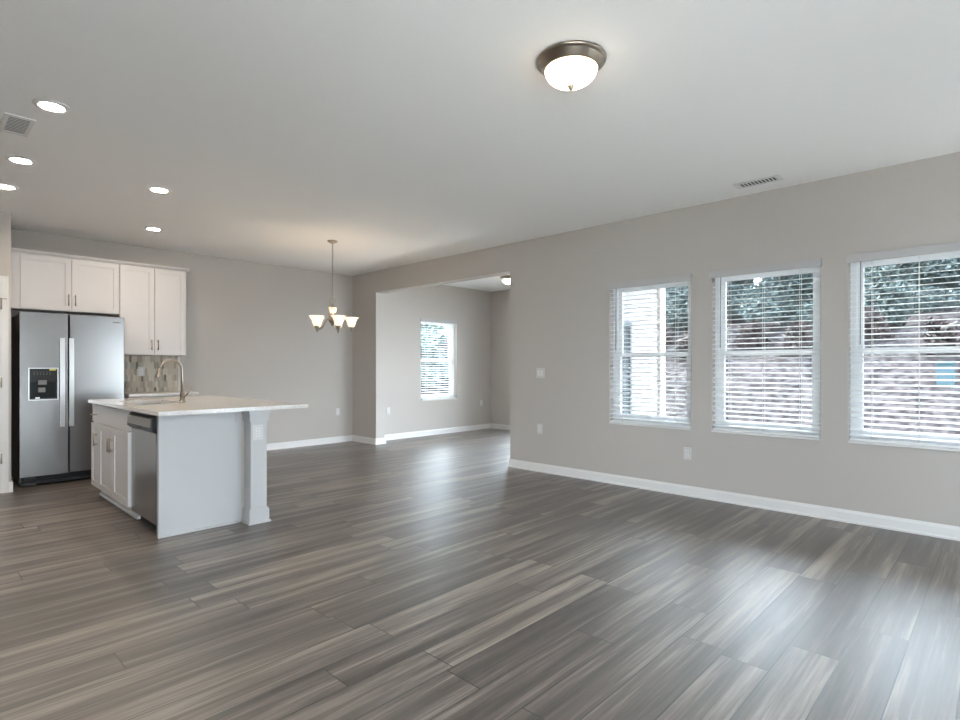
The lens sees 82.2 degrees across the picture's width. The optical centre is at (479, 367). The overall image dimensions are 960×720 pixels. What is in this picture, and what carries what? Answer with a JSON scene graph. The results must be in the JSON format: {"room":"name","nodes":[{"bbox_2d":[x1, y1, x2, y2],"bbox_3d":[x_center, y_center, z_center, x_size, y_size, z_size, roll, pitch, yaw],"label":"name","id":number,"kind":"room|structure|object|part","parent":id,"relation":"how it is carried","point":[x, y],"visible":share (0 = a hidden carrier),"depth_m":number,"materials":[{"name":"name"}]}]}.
{"room":"empty living room","nodes":[
{"label":"empty living room","id":0,"kind":"room"},
{"bbox_2d":[0,211,10,481],"bbox_3d":[-5.804,-0.150,4.740,0.800,2.743,2.616,0,0,44],"label":"wall","id":1,"kind":"structure","parent":0,"point":[5,217],"depth_m":5.39,"materials":[{"name":"beige paint"}]},
{"bbox_2d":[0,276,8,492],"bbox_3d":[-4.949,0.165,5.101,0.135,2.112,0.872,0,0,44],"label":"door","id":2,"kind":"structure","parent":1,"relation":"in","point":[4,280],"depth_m":5.36,"materials":[{"name":"white"}]},
{"bbox_2d":[9,480,12,491],"bbox_3d":[-4.639,1.173,5.434,0.122,0.097,0.032,0,0,44],"label":"baseboard","id":3,"kind":"structure","parent":1,"relation":"attached to","point":[11,482],"depth_m":5.40,"materials":[{"name":"white"}]},
{"bbox_2d":[11,228,351,478],"bbox_3d":[-4.621,-0.150,6.672,0.165,2.743,7.373,0,0,44],"label":"wall","id":4,"kind":"structure","parent":0,"point":[251,333],"depth_m":8.03,"materials":[{"name":"beige paint"}]},
{"bbox_2d":[11,251,118,315],"bbox_3d":[-4.698,-0.921,6.201,0.374,0.595,1.021,0,0,44],"label":"upper cabinet","id":5,"kind":"object","parent":4,"relation":"attached to","point":[50,284],"depth_m":6.09,"materials":[{"name":"white wood"}]},
{"bbox_3d":[-4.918,-0.921,5.783,0.020,0.595,0.114,0,0,44],"label":"filler strip","id":6,"kind":"part","parent":5,"relation":"part of","materials":[{"name":"wood"}]},
{"bbox_3d":[-4.713,-0.918,5.980,0.020,0.577,0.439,0,0,44],"label":"door","id":7,"kind":"part","parent":5,"relation":"part of","materials":[{"name":"grey"}]},
{"bbox_3d":[-4.401,-0.918,6.305,0.020,0.577,0.449,0,0,44],"label":"door","id":8,"kind":"part","parent":5,"relation":"part of","materials":[{"name":"grey"}]},
{"bbox_2d":[11,247,189,271],"bbox_3d":[-4.439,-1.236,6.480,0.361,0.034,1.783,0,0,44],"label":"crown molding","id":9,"kind":"structure","parent":5,"relation":"attached to","point":[12,249],"depth_m":6.29,"materials":[{"name":"grey"}]},
{"bbox_2d":[112,264,185,355],"bbox_3d":[-4.090,-0.685,6.835,0.374,1.068,0.732,0,0,44],"label":"upper cabinet","id":10,"kind":"object","parent":4,"relation":"attached to","point":[152,301],"visible":0.98,"depth_m":6.71,"materials":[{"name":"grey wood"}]},
{"bbox_3d":[-4.114,-0.682,6.605,0.020,1.050,0.357,0,0,44],"label":"door","id":11,"kind":"part","parent":10,"relation":"part of","materials":[{"name":"grey"}]},
{"bbox_3d":[-3.867,-0.682,6.863,0.020,1.050,0.342,0,0,44],"label":"door","id":12,"kind":"part","parent":10,"relation":"part of","materials":[{"name":"grey"}]},
{"bbox_2d":[124,355,178,391],"bbox_3d":[-4.215,0.079,6.967,0.014,0.456,0.750,0,0,44],"label":"tile backsplash","id":13,"kind":"structure","parent":4,"relation":"attached to","point":[168,380],"depth_m":6.99,"materials":[{"name":"beige tile"}]},
{"bbox_2d":[138,367,143,375],"bbox_3d":[-4.255,0.051,6.910,0.010,0.117,0.074,0,0,44],"label":"wall outlet","id":14,"kind":"object","parent":13,"relation":"attached to","point":[140,369],"visible":1,"depth_m":6.91,"materials":[{"name":"grey"}]},
{"bbox_2d":[267,435,351,450],"bbox_3d":[-3.024,1.173,8.204,0.022,0.097,2.623,0,0,44],"label":"baseboard","id":15,"kind":"structure","parent":4,"relation":"attached to","point":[291,444],"depth_m":8.57,"materials":[{"name":"white"}]},
{"bbox_2d":[384,285,490,434],"bbox_3d":[-0.767,-0.150,10.168,0.165,2.743,3.007,0,0,44],"label":"wall","id":16,"kind":"structure","parent":0,"point":[403,310],"depth_m":9.99,"materials":[{"name":"beige paint"}]},
{"bbox_2d":[384,423,490,440],"bbox_3d":[-0.756,1.173,10.043,0.022,0.097,2.842,0,0,44],"label":"baseboard","id":17,"kind":"structure","parent":16,"relation":"attached to","point":[480,426],"depth_m":9.98,"materials":[{"name":"white"}]},
{"bbox_2d":[421,321,456,400],"bbox_3d":[-0.795,-0.138,10.122,0.167,1.472,0.883,0,0,44],"label":"window","id":18,"kind":"structure","parent":16,"relation":"in","point":[450,326],"depth_m":10.40,"materials":[{"name":"white plastic"}]},
{"bbox_3d":[-0.841,-0.468,10.166,0.030,0.732,0.803,0,0,44],"label":"sash","id":19,"kind":"part","parent":18,"relation":"part of","materials":[{"name":"glass"}]},
{"bbox_3d":[-0.816,0.200,10.141,0.030,0.693,0.803,0,0,44],"label":"sash","id":20,"kind":"part","parent":18,"relation":"part of","materials":[{"name":"white plastic"}]},
{"bbox_2d":[420,318,457,399],"bbox_3d":[-0.756,-0.151,10.084,0.079,1.458,0.907,0,0,44],"label":"window blind","id":21,"kind":"object","parent":18,"relation":"attached to","point":[425,320],"visible":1,"depth_m":10.02,"materials":[{"name":"grey"}]},
{"bbox_3d":[-0.961,-0.134,9.886,0.058,1.400,0.003,0,0,44],"label":"ladder cord","id":22,"kind":"part","parent":21,"relation":"part of","materials":[{"name":"fabric"}]},
{"bbox_3d":[-0.764,0.569,10.092,0.050,0.018,0.813,0,0,44],"label":"rail","id":23,"kind":"part","parent":21,"relation":"part of","materials":[{"name":"white"}]},
{"bbox_3d":[-0.768,0.589,10.095,0.090,0.018,0.883,0,0,44],"label":"sill","id":24,"kind":"part","parent":18,"relation":"part of","materials":[{"name":"white"}]},
{"bbox_2d":[0,428,959,719],"bbox_3d":[0.259,1.281,4.079,10.800,0.120,10.380,0,0,44],"label":"floor","id":25,"kind":"structure","parent":0,"point":[431,577],"depth_m":2.83,"materials":[{"name":"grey wood"}]},
{"bbox_2d":[12,312,123,486],"bbox_3d":[-4.545,0.329,6.087,0.715,1.785,0.913,0,0,44],"label":"refrigerator","id":26,"kind":"object","parent":25,"relation":"on","point":[61,362],"visible":0.91,"depth_m":5.79,"materials":[{"name":"grey metal"}]},
{"bbox_3d":[-4.534,0.276,5.718,0.080,1.680,0.395,0,0,44],"label":"freezer door","id":27,"kind":"part","parent":26,"relation":"part of","materials":[{"name":"silver metal"}]},
{"bbox_3d":[-4.517,0.081,5.692,0.021,0.136,0.228,0,0,44],"label":"control panel","id":28,"kind":"part","parent":26,"relation":"part of","materials":[{"name":"black plastic"}]},
{"bbox_3d":[-4.385,0.156,5.777,0.056,0.930,0.040,0,0,44],"label":"handle","id":29,"kind":"part","parent":26,"relation":"part of","materials":[{"name":"silver metal"}]},
{"bbox_3d":[-4.331,0.156,5.833,0.056,0.930,0.040,0,0,44],"label":"handle","id":30,"kind":"part","parent":26,"relation":"part of","materials":[{"name":"silver metal"}]},
{"bbox_3d":[-4.213,0.276,6.053,0.080,1.680,0.504,0,0,44],"label":"door","id":31,"kind":"part","parent":26,"relation":"part of","materials":[{"name":"silver metal"}]},
{"bbox_2d":[90,404,108,499],"bbox_3d":[-3.396,0.780,5.345,0.300,0.883,0.648,0,0,44],"label":"base cabinet","id":32,"kind":"object","parent":25,"relation":"on","point":[96,408],"visible":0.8,"depth_m":5.15,"materials":[{"name":"grey"}]},
{"bbox_3d":[-3.589,0.816,5.144,0.292,0.590,0.020,0,0,44],"label":"door","id":33,"kind":"part","parent":32,"relation":"part of","materials":[{"name":"grey"}]},
{"bbox_3d":[-3.585,0.429,5.148,0.292,0.160,0.010,0,0,44],"label":"drawer","id":34,"kind":"part","parent":32,"relation":"part of","materials":[{"name":"grey"}]},
{"bbox_3d":[-3.546,1.211,5.189,0.300,0.020,0.018,0,0,44],"label":"shoe molding","id":35,"kind":"part","parent":32,"relation":"part of","materials":[{"name":"white"}]},
{"bbox_2d":[99,405,140,518],"bbox_3d":[-2.943,0.780,4.911,0.955,0.883,0.648,0,0,44],"label":"base cabinet","id":36,"kind":"object","parent":25,"relation":"on","point":[115,436],"visible":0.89,"depth_m":4.65,"materials":[{"name":"grey"}]},
{"bbox_3d":[-3.308,0.816,4.875,0.470,0.590,0.020,0,0,44],"label":"door","id":37,"kind":"part","parent":36,"relation":"part of","materials":[{"name":"grey"}]},
{"bbox_3d":[-3.180,0.662,4.714,0.011,0.125,0.036,0,0,44],"label":"handle","id":38,"kind":"part","parent":36,"relation":"part of","materials":[{"name":"silver metal"}]},
{"bbox_3d":[-3.129,0.662,4.666,0.011,0.125,0.036,0,0,44],"label":"handle","id":39,"kind":"part","parent":36,"relation":"part of","materials":[{"name":"silver metal"}]},
{"bbox_3d":[-3.132,0.429,4.714,0.947,0.160,0.010,0,0,44],"label":"drawer","id":40,"kind":"part","parent":36,"relation":"part of","materials":[{"name":"grey"}]},
{"bbox_3d":[-2.963,0.816,4.545,0.470,0.590,0.020,0,0,44],"label":"door","id":41,"kind":"part","parent":36,"relation":"part of","materials":[{"name":"grey"}]},
{"bbox_3d":[-3.093,1.211,4.755,0.955,0.020,0.018,0,0,44],"label":"shoe molding","id":42,"kind":"part","parent":36,"relation":"part of","materials":[{"name":"white"}]},
{"bbox_2d":[88,395,307,415],"bbox_3d":[-2.588,0.322,4.931,2.110,0.030,1.130,0,0,44],"label":"countertop","id":43,"kind":"structure","parent":36,"relation":"on","point":[206,404],"depth_m":4.56,"materials":[{"name":"stone"}]},
{"bbox_2d":[137,403,168,404],"bbox_3d":[-2.918,0.435,4.890,0.764,0.194,0.399,0,0,44],"label":"sink","id":44,"kind":"object","parent":43,"relation":"in","point":[139,403],"visible":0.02,"depth_m":5.20,"materials":[{"name":"silver metal"}]},
{"bbox_2d":[155,359,190,400],"bbox_3d":[-2.768,0.115,4.963,0.286,0.384,0.075,0,0,-38],"label":"kitchen faucet","id":45,"kind":"object","parent":43,"relation":"on","point":[183,395],"visible":0.98,"depth_m":5.00,"materials":[{"name":"silver metal"}]},
{"bbox_2d":[179,392,185,400],"bbox_3d":[-2.714,0.264,5.016,0.058,0.086,0.058,0,0,44],"label":"faucet","id":46,"kind":"object","parent":45,"relation":"on","point":[182,394],"depth_m":5.00,"materials":[{"name":"silver metal"}]},
{"bbox_2d":[127,412,156,528],"bbox_3d":[-2.364,0.786,4.368,0.621,0.870,0.612,0,0,44],"label":"dishwasher","id":47,"kind":"object","parent":25,"relation":"on","point":[144,426],"visible":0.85,"depth_m":4.14,"materials":[{"name":"silver metal"}]},
{"bbox_3d":[-2.548,0.806,4.177,0.619,0.660,0.020,0,0,44],"label":"door","id":48,"kind":"part","parent":47,"relation":"part of","materials":[{"name":"silver metal"}]},
{"bbox_2d":[124,395,194,397],"bbox_3d":[-3.981,0.780,6.760,0.636,0.883,0.725,0,0,44],"label":"base cabinet","id":49,"kind":"object","parent":25,"relation":"on","point":[172,395],"visible":0.16,"depth_m":6.52,"materials":[{"name":"grey"}]},
{"bbox_2d":[124,391,198,396],"bbox_3d":[-3.975,0.322,6.768,0.634,0.030,0.755,0,0,44],"label":"countertop","id":50,"kind":"structure","parent":49,"relation":"on","point":[154,393],"depth_m":6.57,"materials":[{"name":"stone"}]},
{"bbox_2d":[157,412,240,538],"bbox_3d":[-2.105,0.780,4.150,0.047,0.883,0.589,0,0,44],"label":"end panel","id":51,"kind":"object","parent":25,"relation":"on","point":[199,455],"visible":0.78,"depth_m":4.12,"materials":[{"name":"grey wood"}]},
{"bbox_3d":[-2.100,1.213,4.131,0.012,0.016,0.569,0,0,44],"label":"shoe molding","id":52,"kind":"part","parent":51,"relation":"part of","materials":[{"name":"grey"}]},
{"bbox_2d":[241,412,243,519],"bbox_3d":[-2.566,0.780,5.045,1.914,0.883,0.064,0,0,44],"label":"panel","id":53,"kind":"object","parent":25,"relation":"on","point":[242,421],"visible":0.14,"depth_m":4.37,"materials":[{"name":"beige paint"}]},
{"bbox_2d":[241,410,270,524],"bbox_3d":[-1.773,0.780,4.361,0.139,0.883,0.177,0,0,44],"label":"island post","id":54,"kind":"object","parent":25,"relation":"on","point":[255,509],"visible":0.87,"depth_m":4.32,"materials":[{"name":"grey"}]},
{"bbox_2d":[253,424,262,439],"bbox_3d":[-1.743,0.509,4.320,0.010,0.122,0.085,0,0,44],"label":"wall outlet","id":55,"kind":"object","parent":54,"relation":"attached to","point":[257,429],"visible":1,"depth_m":4.32,"materials":[{"name":"grey"}]},
{"bbox_2d":[0,0,959,291],"bbox_3d":[0.259,-1.597,4.079,10.800,0.150,10.380,0,0,44],"label":"ceiling","id":56,"kind":"structure","parent":0,"point":[397,133],"depth_m":3.28,"materials":[{"name":"white paint"}]},
{"bbox_2d":[0,183,18,189],"bbox_3d":[-3.984,-1.516,4.616,0.184,0.012,0.184,0,0,44],"label":"recessed light","id":57,"kind":"object","parent":56,"relation":"in","point":[5,186],"visible":1,"depth_m":4.62,"materials":[{"name":"white"}]},
{"bbox_2d":[0,185,13,188],"bbox_3d":[-3.984,-1.517,4.616,0.117,0.005,0.117,0,0,44],"label":"diffuser","id":58,"kind":"object","parent":57,"relation":"attached to","point":[1,186],"depth_m":4.61,"materials":[{"name":"white"}]},
{"bbox_2d":[0,112,35,136],"bbox_3d":[-2.909,-1.519,3.454,0.350,0.006,0.144,0,0,44],"label":"ceiling vent","id":59,"kind":"object","parent":56,"relation":"in","point":[10,123],"visible":1,"depth_m":3.44,"materials":[{"name":"white"}]},
{"bbox_2d":[4,155,36,164],"bbox_3d":[-3.366,-1.516,4.032,0.184,0.012,0.184,0,0,44],"label":"recessed light","id":60,"kind":"object","parent":56,"relation":"in","point":[13,158],"visible":1,"depth_m":4.02,"materials":[{"name":"white"}]},
{"bbox_2d":[10,158,30,163],"bbox_3d":[-3.366,-1.517,4.032,0.117,0.005,0.117,0,0,44],"label":"diffuser","id":61,"kind":"object","parent":60,"relation":"attached to","point":[16,160],"depth_m":4.03,"materials":[{"name":"white"}]},
{"bbox_2d":[32,98,70,113],"bbox_3d":[-2.489,-1.516,3.199,0.184,0.012,0.184,0,0,44],"label":"recessed light","id":62,"kind":"object","parent":56,"relation":"in","point":[50,105],"visible":1,"depth_m":3.18,"materials":[{"name":"white"}]},
{"bbox_2d":[39,102,63,111],"bbox_3d":[-2.489,-1.517,3.199,0.117,0.005,0.117,0,0,44],"label":"diffuser","id":63,"kind":"object","parent":62,"relation":"attached to","point":[48,106],"depth_m":3.19,"materials":[{"name":"white"}]},
{"bbox_2d":[144,226,162,230],"bbox_3d":[-3.577,-1.516,6.031,0.184,0.012,0.184,0,0,44],"label":"recessed light","id":64,"kind":"object","parent":56,"relation":"in","point":[150,228],"visible":1,"depth_m":6.00,"materials":[{"name":"white"}]},
{"bbox_2d":[147,186,170,192],"bbox_3d":[-2.743,-1.516,4.705,0.184,0.012,0.184,0,0,44],"label":"recessed light","id":65,"kind":"object","parent":56,"relation":"in","point":[157,189],"visible":1,"depth_m":4.68,"materials":[{"name":"white"}]},
{"bbox_2d":[151,188,166,191],"bbox_3d":[-2.743,-1.517,4.705,0.117,0.005,0.117,0,0,44],"label":"diffuser","id":66,"kind":"object","parent":65,"relation":"attached to","point":[152,189],"depth_m":4.69,"materials":[{"name":"white"}]},
{"bbox_2d":[309,240,357,332],"bbox_3d":[-1.782,-0.974,6.609,0.601,1.094,0.591,0,0,44],"label":"chandelier","id":67,"kind":"object","parent":56,"relation":"hanging from","point":[335,320],"visible":1,"depth_m":6.58,"materials":[{"name":"glass"}]},
{"bbox_3d":[-1.915,-0.546,6.452,0.180,0.117,0.180,0,0,44],"label":"lamp shade","id":68,"kind":"part","parent":67,"relation":"part of","materials":[{"name":"white glass"}]},
{"bbox_3d":[-1.655,-0.546,6.438,0.180,0.117,0.180,0,0,44],"label":"lamp shade","id":69,"kind":"part","parent":67,"relation":"part of","materials":[{"name":"white glass"}]},
{"bbox_3d":[-1.561,-0.546,6.682,0.180,0.117,0.180,0,0,44],"label":"lamp shade","id":70,"kind":"part","parent":67,"relation":"part of","materials":[{"name":"white glass"}]},
{"bbox_2d":[500,275,509,285],"bbox_3d":[0.502,-1.447,9.241,0.344,0.150,0.344,0,0,44],"label":"flush ceiling light","id":71,"kind":"object","parent":56,"relation":"attached to","point":[506,278],"visible":0.42,"depth_m":9.14,"materials":[{"name":"glass"}]},
{"bbox_2d":[536,40,606,90],"bbox_3d":[0.451,-1.447,2.726,0.344,0.150,0.344,0,0,44],"label":"flush ceiling light","id":72,"kind":"object","parent":56,"relation":"attached to","point":[570,65],"visible":1,"depth_m":2.64,"materials":[{"name":"glass"}]},
{"bbox_2d":[733,174,783,188],"bbox_3d":[2.280,-1.519,4.512,0.350,0.006,0.144,0,0,44],"label":"ceiling vent","id":73,"kind":"object","parent":56,"relation":"in","point":[778,177],"visible":1,"depth_m":4.51,"materials":[{"name":"white"}]},
{"bbox_2d":[491,288,664,424],"bbox_3d":[1.576,-0.150,9.891,3.600,2.743,0.165,0,0,44],"label":"wall","id":74,"kind":"structure","parent":0,"point":[500,300],"depth_m":10.84,"materials":[{"name":"beige paint"}]},
{"bbox_2d":[491,423,509,429],"bbox_3d":[1.451,1.173,9.881,3.435,0.097,0.022,0,0,44],"label":"baseboard","id":75,"kind":"structure","parent":74,"relation":"attached to","point":[494,426],"depth_m":10.88,"materials":[{"name":"white"}]},
{"bbox_2d":[352,152,959,526],"bbox_3d":[1.712,-0.150,5.596,10.470,2.743,0.165,0,0,44],"label":"wall","id":76,"kind":"structure","parent":0,"point":[561,306],"depth_m":5.13,"materials":[{"name":"beige paint"}]},
{"bbox_2d":[352,435,385,444],"bbox_3d":[-1.821,1.173,8.979,0.687,0.097,0.207,0,0,44],"label":"baseboard","id":77,"kind":"structure","parent":76,"relation":"attached to","point":[375,441],"depth_m":8.81,"materials":[{"name":"white"}]},
{"bbox_2d":[537,424,541,433],"bbox_3d":[0.699,0.721,6.446,0.074,0.117,0.010,0,0,44],"label":"wall outlet","id":78,"kind":"object","parent":76,"relation":"attached to","point":[539,426],"visible":1,"depth_m":6.44,"materials":[{"name":"grey"}]},
{"bbox_2d":[536,368,544,377],"bbox_3d":[0.706,0.065,6.439,0.118,0.117,0.010,0,0,44],"label":"light switch","id":79,"kind":"object","parent":76,"relation":"attached to","point":[540,372],"visible":1,"depth_m":6.44,"materials":[{"name":"grey"}]},
{"bbox_2d":[609,281,690,429],"bbox_3d":[1.732,-0.143,5.562,0.870,1.472,0.167,0,0,44],"label":"window","id":80,"kind":"structure","parent":76,"relation":"in","point":[618,298],"depth_m":5.68,"materials":[{"name":"white plastic"}]},
{"bbox_2d":[608,274,691,427],"bbox_3d":[1.695,-0.156,5.523,0.894,1.458,0.079,0,0,44],"label":"window blind","id":81,"kind":"object","parent":80,"relation":"attached to","point":[686,277],"visible":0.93,"depth_m":5.50,"materials":[{"name":"grey"}]},
{"bbox_3d":[1.496,-0.139,5.728,0.003,1.400,0.058,0,0,44],"label":"ladder cord","id":82,"kind":"part","parent":81,"relation":"part of","materials":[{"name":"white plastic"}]},
{"bbox_3d":[1.702,-0.139,5.531,0.003,1.400,0.058,0,0,44],"label":"ladder cord","id":83,"kind":"part","parent":81,"relation":"part of","materials":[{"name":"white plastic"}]},
{"bbox_3d":[1.702,0.564,5.530,0.858,0.018,0.050,0,0,44],"label":"rail","id":84,"kind":"part","parent":81,"relation":"part of","materials":[{"name":"white"}]},
{"bbox_3d":[1.908,-0.139,5.333,0.003,1.400,0.058,0,0,44],"label":"ladder cord","id":85,"kind":"part","parent":81,"relation":"part of","materials":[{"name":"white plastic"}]},
{"bbox_3d":[1.705,0.584,5.534,0.870,0.018,0.090,0,0,44],"label":"sill","id":86,"kind":"part","parent":80,"relation":"part of","materials":[{"name":"white"}]},
{"bbox_3d":[1.752,0.195,5.582,0.790,0.693,0.030,0,0,44],"label":"sash","id":87,"kind":"part","parent":80,"relation":"part of","materials":[{"name":"white plastic"}]},
{"bbox_3d":[1.776,-0.473,5.608,0.790,0.732,0.030,0,0,44],"label":"sash","id":88,"kind":"part","parent":80,"relation":"part of","materials":[{"name":"white plastic"}]},
{"bbox_2d":[683,447,690,459],"bbox_3d":[1.970,0.818,5.229,0.074,0.117,0.010,0,0,44],"label":"wall outlet","id":89,"kind":"object","parent":76,"relation":"attached to","point":[686,450],"visible":1,"depth_m":5.23,"materials":[{"name":"grey"}]},
{"bbox_2d":[509,459,959,540],"bbox_3d":[2.950,1.173,4.399,7.027,0.097,0.192,0,0,44],"label":"baseboard","id":90,"kind":"structure","parent":76,"relation":"attached to","point":[924,528],"depth_m":4.75,"materials":[{"name":"white wood"}]},
{"bbox_2d":[711,267,819,439],"bbox_3d":[2.502,-0.143,4.824,0.870,1.472,0.167,0,0,44],"label":"window","id":91,"kind":"structure","parent":76,"relation":"in","point":[814,269],"depth_m":4.86,"materials":[{"name":"white plastic"}]},
{"bbox_3d":[2.475,0.584,4.797,0.870,0.018,0.090,0,0,44],"label":"sill","id":92,"kind":"part","parent":91,"relation":"part of","materials":[{"name":"white"}]},
{"bbox_2d":[710,258,821,437],"bbox_3d":[2.465,-0.156,4.785,0.894,1.458,0.079,0,0,44],"label":"window blind","id":93,"kind":"object","parent":91,"relation":"attached to","point":[810,263],"visible":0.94,"depth_m":4.76,"materials":[{"name":"grey plastic"}]},
{"bbox_3d":[2.472,0.564,4.793,0.858,0.018,0.050,0,0,44],"label":"rail","id":94,"kind":"part","parent":93,"relation":"part of","materials":[{"name":"white"}]},
{"bbox_3d":[2.678,-0.139,4.596,0.003,1.400,0.058,0,0,44],"label":"ladder cord","id":95,"kind":"part","parent":93,"relation":"part of","materials":[{"name":"fabric"}]},
{"bbox_3d":[2.522,0.195,4.845,0.790,0.693,0.030,0,0,44],"label":"sash","id":96,"kind":"part","parent":91,"relation":"part of","materials":[{"name":"white plastic"}]},
{"bbox_3d":[2.546,-0.473,4.870,0.790,0.732,0.030,0,0,44],"label":"sash","id":97,"kind":"part","parent":91,"relation":"part of","materials":[{"name":"white plastic"}]},
{"bbox_2d":[848,251,959,451],"bbox_3d":[3.269,-0.143,4.089,0.870,1.472,0.167,0,0,44],"label":"window","id":98,"kind":"structure","parent":76,"relation":"in","point":[950,254],"depth_m":4.33,"materials":[{"name":"white plastic"}]},
{"bbox_2d":[846,242,959,448],"bbox_3d":[3.232,-0.156,4.050,0.894,1.458,0.079,0,0,44],"label":"window blind","id":99,"kind":"object","parent":98,"relation":"attached to","point":[919,251],"visible":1,"depth_m":4.10,"materials":[{"name":"grey plastic"}]},
{"bbox_3d":[3.034,-0.139,4.255,0.003,1.400,0.058,0,0,44],"label":"ladder cord","id":100,"kind":"part","parent":99,"relation":"part of","materials":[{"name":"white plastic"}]},
{"bbox_3d":[3.239,0.564,4.058,0.858,0.018,0.050,0,0,44],"label":"rail","id":101,"kind":"part","parent":99,"relation":"part of","materials":[{"name":"white"}]},
{"bbox_3d":[3.239,-0.139,4.058,0.003,1.400,0.058,0,0,44],"label":"ladder cord","id":102,"kind":"part","parent":99,"relation":"part of","materials":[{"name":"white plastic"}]},
{"bbox_3d":[3.243,0.584,4.061,0.870,0.018,0.090,0,0,44],"label":"sill","id":103,"kind":"part","parent":98,"relation":"part of","materials":[{"name":"white"}]},
{"bbox_3d":[3.289,0.195,4.110,0.790,0.693,0.030,0,0,44],"label":"sash","id":104,"kind":"part","parent":98,"relation":"part of","materials":[{"name":"white plastic"}]},
{"bbox_3d":[3.313,-0.473,4.135,0.790,0.732,0.030,0,0,44],"label":"sash","id":105,"kind":"part","parent":98,"relation":"part of","materials":[{"name":"white plastic"}]},
{"bbox_3d":[1.578,1.721,8.875,70.000,0.200,75.000,0,0,44],"label":"ground","id":106,"kind":"structure","parent":0,"visible":0},
{"bbox_2d":[623,289,657,414],"bbox_3d":[1.818,0.046,7.622,0.020,3.150,2.907,0,0,44],"label":"wall","id":107,"kind":"structure","parent":106,"relation":"on","point":[627,294],"depth_m":8.28,"materials":[{"name":"grey"}]},
{"bbox_2d":[623,322,631,413],"bbox_3d":[2.076,0.136,7.851,0.034,1.570,0.310,0,0,44],"label":"shutter","id":108,"kind":"object","parent":107,"relation":"attached to","point":[629,332],"visible":0.38,"depth_m":7.89,"materials":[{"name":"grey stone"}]},
{"label":"outside","id":109,"kind":"structure","parent":0,"visible":0},
{"bbox_2d":[421,301,959,434],"bbox_3d":[12.331,-0.883,18.653,40.000,5.209,25.000,0,0,44],"label":"bank","id":110,"kind":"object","parent":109,"point":[956,315],"visible":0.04,"depth_m":11.68,"materials":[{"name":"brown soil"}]},
{"bbox_2d":[421,324,449,386],"bbox_3d":[-1.850,-0.979,19.795,2.144,3.856,1.966,0,0,-14],"label":"tree","id":111,"kind":"object","parent":110,"relation":"on","point":[443,328],"visible":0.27,"depth_m":19.41,"materials":[{"name":"green plant"}]},
{"bbox_2d":[665,321,674,344],"bbox_3d":[5.231,-0.862,15.903,0.942,1.129,0.861,0,0,21],"label":"bush","id":112,"kind":"object","parent":110,"relation":"on","point":[666,325],"visible":0.09,"depth_m":15.68,"materials":[{"name":"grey plant"}]},
{"bbox_2d":[665,286,687,332],"bbox_3d":[6.067,-2.039,16.659,1.954,2.427,1.845,0,0,-31],"label":"tree","id":113,"kind":"object","parent":110,"relation":"on","point":[667,299],"visible":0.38,"depth_m":16.17,"materials":[{"name":"green plant"}]},
{"bbox_2d":[676,332,687,360],"bbox_3d":[5.585,-0.407,14.482,0.942,1.129,0.861,0,0,-30],"label":"bush","id":114,"kind":"object","parent":110,"relation":"on","point":[685,334],"visible":0.22,"depth_m":14.45,"materials":[{"name":"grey plant"}]},
{"bbox_2d":[727,279,759,321],"bbox_3d":[8.478,-2.512,18.308,2.358,2.577,1.992,0,0,-4],"label":"tree","id":115,"kind":"object","parent":110,"relation":"on","point":[749,281],"visible":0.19,"depth_m":17.89,"materials":[{"name":"green plant"}]},
{"bbox_2d":[730,319,770,350],"bbox_3d":[6.990,-0.681,14.188,0.942,1.129,0.861,0,0,-22],"label":"bush","id":116,"kind":"object","parent":110,"relation":"on","point":[757,320],"visible":0.75,"depth_m":14.11,"materials":[{"name":"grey plant"}]},
{"bbox_2d":[758,277,770,302],"bbox_3d":[13.403,-3.352,24.771,2.358,2.577,1.992,0,0,42],"label":"tree","id":117,"kind":"object","parent":110,"relation":"on","point":[762,279],"visible":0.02,"depth_m":24.73,"materials":[{"name":"green plant"}]},
{"bbox_2d":[735,273,812,326],"bbox_3d":[8.222,-2.080,14.748,1.992,2.577,2.358,0,0,-44],"label":"tree","id":118,"kind":"object","parent":110,"relation":"on","point":[780,283],"visible":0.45,"depth_m":14.57,"materials":[{"name":"green plant"}]},
{"bbox_2d":[765,277,800,317],"bbox_3d":[10.973,-2.540,19.707,1.954,2.427,1.845,0,0,36],"label":"tree","id":119,"kind":"object","parent":110,"relation":"on","point":[772,278],"visible":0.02,"depth_m":19.47,"materials":[{"name":"green plant"}]},
{"bbox_2d":[775,319,812,356],"bbox_3d":[7.349,-0.548,12.767,0.942,1.129,0.861,0,0,32],"label":"bush","id":120,"kind":"object","parent":110,"relation":"on","point":[807,328],"visible":0.6,"depth_m":12.64,"materials":[{"name":"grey plant"}]},
{"bbox_2d":[864,307,897,341],"bbox_3d":[8.841,-0.841,12.443,0.942,1.129,0.861,0,0,23],"label":"bush","id":121,"kind":"object","parent":110,"relation":"on","point":[866,314],"visible":0.57,"depth_m":12.25,"materials":[{"name":"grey plant"}]},
{"bbox_2d":[864,260,932,328],"bbox_3d":[9.809,-1.819,13.306,1.954,2.427,1.845,0,0,5],"label":"tree","id":122,"kind":"object","parent":110,"relation":"on","point":[922,263],"visible":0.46,"depth_m":12.88,"materials":[{"name":"green plant"}]},
{"bbox_2d":[909,258,959,313],"bbox_3d":[12.126,-2.470,14.820,1.992,2.577,2.358,0,0,44],"label":"tree","id":123,"kind":"object","parent":110,"relation":"on","point":[951,260],"visible":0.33,"depth_m":14.31,"materials":[{"name":"green plant"}]},
{"bbox_2d":[914,316,959,354],"bbox_3d":[9.175,-0.480,11.043,0.861,1.129,0.942,0,0,-8],"label":"bush","id":124,"kind":"object","parent":110,"relation":"on","point":[937,322],"visible":0.59,"depth_m":10.89,"materials":[{"name":"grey plant"}]},
{"bbox_2d":[935,363,956,385],"bbox_3d":[8.740,0.144,10.322,0.300,0.480,0.280,0,0,44],"label":"utility box","id":125,"kind":"object","parent":110,"relation":"on","point":[949,383],"visible":0.65,"depth_m":10.24,"materials":[{"name":"blue"}]}
]}

